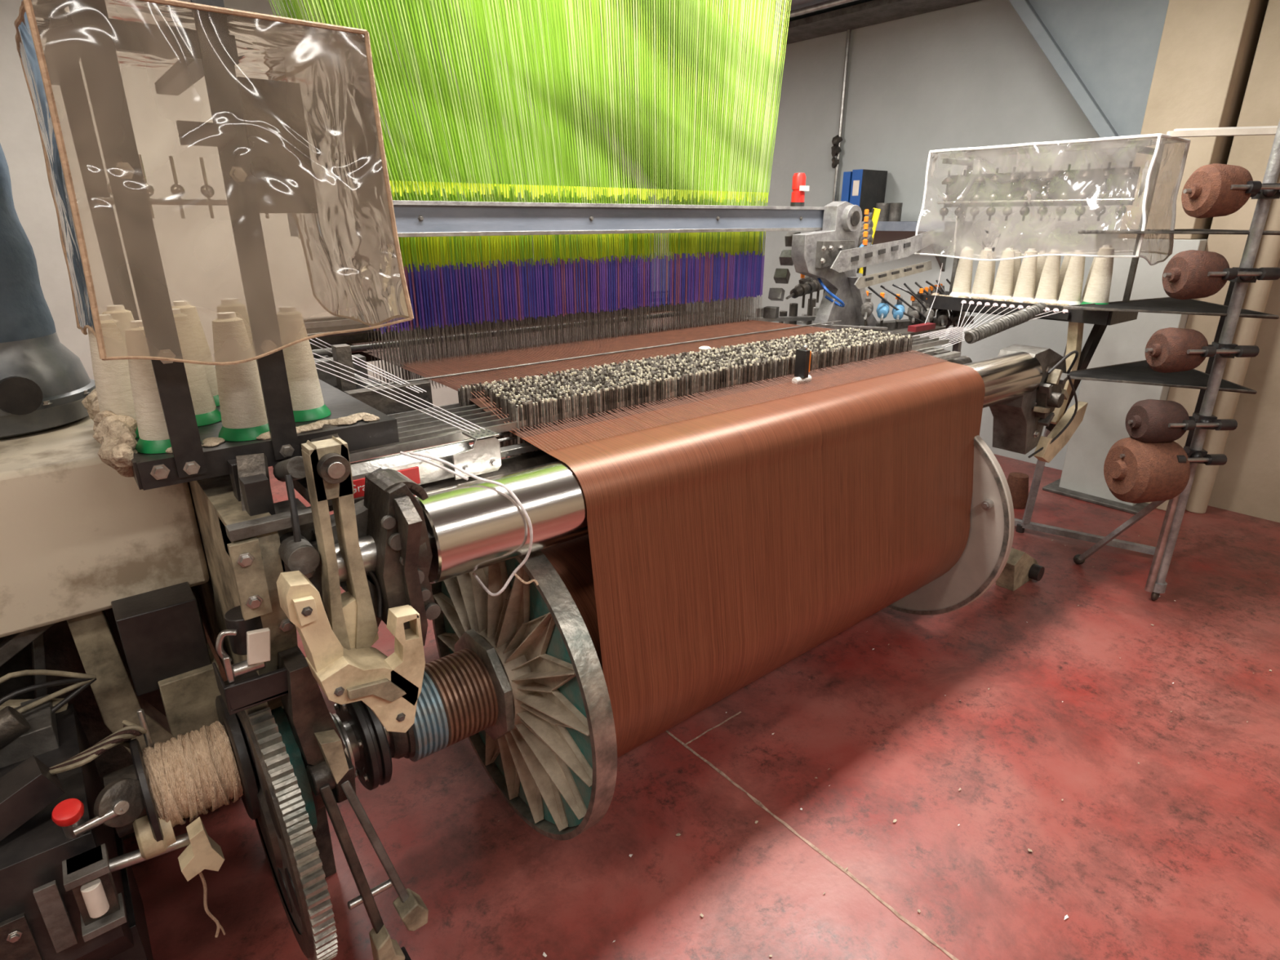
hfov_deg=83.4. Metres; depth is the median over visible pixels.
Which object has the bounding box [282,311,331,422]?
thread cone
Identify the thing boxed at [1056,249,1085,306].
thread cone
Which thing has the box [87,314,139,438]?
thread cone
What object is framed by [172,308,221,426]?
thread cone
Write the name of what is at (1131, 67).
wall
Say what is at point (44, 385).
duct
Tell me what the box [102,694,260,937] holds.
spool
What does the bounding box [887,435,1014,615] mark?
flange
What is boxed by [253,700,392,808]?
shaft collars
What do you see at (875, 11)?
ceiling beam
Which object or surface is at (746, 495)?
jacquard loom
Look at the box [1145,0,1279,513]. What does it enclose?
pilaster
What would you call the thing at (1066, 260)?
thread cone
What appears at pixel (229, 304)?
thread cone
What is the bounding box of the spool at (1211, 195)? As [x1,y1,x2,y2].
[1181,163,1253,218]
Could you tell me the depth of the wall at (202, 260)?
4.32 m
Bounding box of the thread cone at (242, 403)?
[212,311,269,441]
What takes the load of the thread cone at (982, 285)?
on the stand at (1101, 187)
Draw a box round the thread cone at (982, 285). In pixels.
[968,247,993,298]
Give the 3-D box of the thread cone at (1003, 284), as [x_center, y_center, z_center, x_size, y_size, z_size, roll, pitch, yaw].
[1.675,-0.944,3.296,0.105,0.229,0.105,5,21,14]
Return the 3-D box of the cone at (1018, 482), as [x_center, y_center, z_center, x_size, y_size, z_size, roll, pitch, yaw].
[2.153,0.052,4.112,0.150,0.190,0.150,-16,25,-36]
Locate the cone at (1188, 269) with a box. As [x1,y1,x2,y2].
[1162,249,1229,299]
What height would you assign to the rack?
2.050 m
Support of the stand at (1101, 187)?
on the floor
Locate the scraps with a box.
[497,535,1271,956]
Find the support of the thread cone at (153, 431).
on the stand at (259, 126)
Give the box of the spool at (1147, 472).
[1103,436,1190,503]
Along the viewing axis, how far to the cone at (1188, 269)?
2.58 m
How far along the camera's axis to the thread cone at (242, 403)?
1.36 m
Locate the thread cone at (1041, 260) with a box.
[1033,250,1047,298]
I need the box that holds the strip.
[665,711,958,959]
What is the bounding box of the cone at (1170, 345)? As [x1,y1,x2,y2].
[1144,327,1208,373]
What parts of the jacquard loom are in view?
let off motor, warp frame, drop wire rail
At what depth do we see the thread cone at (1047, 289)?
3.13 m
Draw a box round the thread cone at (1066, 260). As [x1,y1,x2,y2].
[1056,251,1075,301]
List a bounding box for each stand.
[44,0,399,496]
[912,139,1164,555]
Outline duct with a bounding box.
[0,143,95,439]
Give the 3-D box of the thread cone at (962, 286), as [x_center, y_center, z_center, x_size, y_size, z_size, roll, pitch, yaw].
[1.551,-0.996,3.439,0.105,0.229,0.105,-11,23,-29]
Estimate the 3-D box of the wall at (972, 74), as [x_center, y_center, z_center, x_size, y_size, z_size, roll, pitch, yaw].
[2.895,-1.398,4.133,0.100,2.900,8.100,-16,25,-36]
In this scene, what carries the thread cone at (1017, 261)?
on the stand at (1101, 187)
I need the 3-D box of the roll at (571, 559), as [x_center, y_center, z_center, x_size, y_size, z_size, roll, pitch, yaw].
[0.352,0.299,2.337,1.700,0.600,0.600,-16,25,-36]
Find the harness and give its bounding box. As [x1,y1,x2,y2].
[268,0,791,389]
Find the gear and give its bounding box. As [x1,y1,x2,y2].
[234,677,337,959]
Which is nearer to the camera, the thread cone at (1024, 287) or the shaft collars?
the shaft collars
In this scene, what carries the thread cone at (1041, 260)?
on the stand at (1101, 187)
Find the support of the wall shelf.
attached to the wall at (972, 74)
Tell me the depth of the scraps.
1.92 m
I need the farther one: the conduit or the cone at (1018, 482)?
the conduit
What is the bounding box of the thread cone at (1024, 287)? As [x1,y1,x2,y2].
[1011,248,1037,302]
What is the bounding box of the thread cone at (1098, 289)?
[1080,244,1114,304]
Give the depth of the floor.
2.01 m
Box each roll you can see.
[540,534,603,672]
[875,203,890,221]
[888,202,902,221]
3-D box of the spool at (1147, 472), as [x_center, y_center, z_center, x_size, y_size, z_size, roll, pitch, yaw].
[2.024,-0.041,2.891,0.230,0.270,0.270,-1,20,-2]
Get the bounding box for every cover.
[13,0,413,364]
[914,133,1191,265]
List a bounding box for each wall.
[0,0,671,407]
[684,0,1279,522]
[1008,0,1268,514]
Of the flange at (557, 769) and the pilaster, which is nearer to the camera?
the flange at (557, 769)
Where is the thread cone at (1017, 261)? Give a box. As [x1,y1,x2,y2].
[1011,249,1021,297]
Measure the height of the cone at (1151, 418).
0.176 m
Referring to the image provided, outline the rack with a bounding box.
[1062,119,1279,600]
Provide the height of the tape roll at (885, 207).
0.120 m
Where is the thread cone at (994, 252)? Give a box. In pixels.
[991,251,995,295]
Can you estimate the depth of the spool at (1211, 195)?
2.48 m
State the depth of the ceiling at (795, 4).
4.88 m
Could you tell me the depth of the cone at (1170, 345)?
2.67 m
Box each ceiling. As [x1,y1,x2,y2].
[364,0,873,47]
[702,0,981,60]
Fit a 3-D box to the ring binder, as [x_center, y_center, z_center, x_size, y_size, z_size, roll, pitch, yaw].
[1.608,-2.046,5.182,0.308,0.340,0.162,-16,25,-36]
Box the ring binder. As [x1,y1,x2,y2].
[840,168,887,221]
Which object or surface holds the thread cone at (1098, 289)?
on the stand at (1101, 187)
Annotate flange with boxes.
[430,550,617,839]
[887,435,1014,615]
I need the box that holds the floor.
[123,440,1279,959]
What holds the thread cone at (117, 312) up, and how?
on the stand at (259, 126)
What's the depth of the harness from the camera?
2.50 m
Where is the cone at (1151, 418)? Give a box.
[1124,399,1189,443]
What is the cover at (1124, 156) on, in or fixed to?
on the stand at (1101, 187)
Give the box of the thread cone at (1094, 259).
[1080,254,1097,302]
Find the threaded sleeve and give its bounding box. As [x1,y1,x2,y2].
[388,628,515,761]
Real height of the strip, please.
0.001 m
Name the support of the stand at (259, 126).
on the jacquard loom
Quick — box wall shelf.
[814,221,973,271]
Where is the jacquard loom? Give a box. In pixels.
[0,173,1088,959]
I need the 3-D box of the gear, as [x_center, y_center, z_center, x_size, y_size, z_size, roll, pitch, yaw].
[-0.739,0.679,1.453,0.048,0.580,0.580,-16,25,-36]
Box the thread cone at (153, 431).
[124,320,171,453]
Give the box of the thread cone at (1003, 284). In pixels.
[989,248,1015,301]
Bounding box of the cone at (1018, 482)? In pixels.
[1006,471,1028,509]
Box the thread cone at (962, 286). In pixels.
[949,246,973,297]
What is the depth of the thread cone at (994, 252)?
3.44 m
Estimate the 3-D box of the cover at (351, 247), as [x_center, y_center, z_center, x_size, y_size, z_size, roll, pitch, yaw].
[-0.837,-0.550,1.407,0.510,0.538,0.651,-16,25,-36]
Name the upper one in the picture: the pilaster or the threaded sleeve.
the pilaster
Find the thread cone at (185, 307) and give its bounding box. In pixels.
[171,300,219,406]
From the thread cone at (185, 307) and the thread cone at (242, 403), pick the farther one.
the thread cone at (185, 307)
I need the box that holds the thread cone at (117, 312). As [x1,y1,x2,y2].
[102,304,134,336]
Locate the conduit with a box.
[831,29,851,201]
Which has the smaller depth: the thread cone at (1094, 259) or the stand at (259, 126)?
the stand at (259, 126)
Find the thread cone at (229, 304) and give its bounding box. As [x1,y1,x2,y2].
[216,297,257,366]
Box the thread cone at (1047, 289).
[1031,248,1061,303]
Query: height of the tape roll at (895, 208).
0.120 m

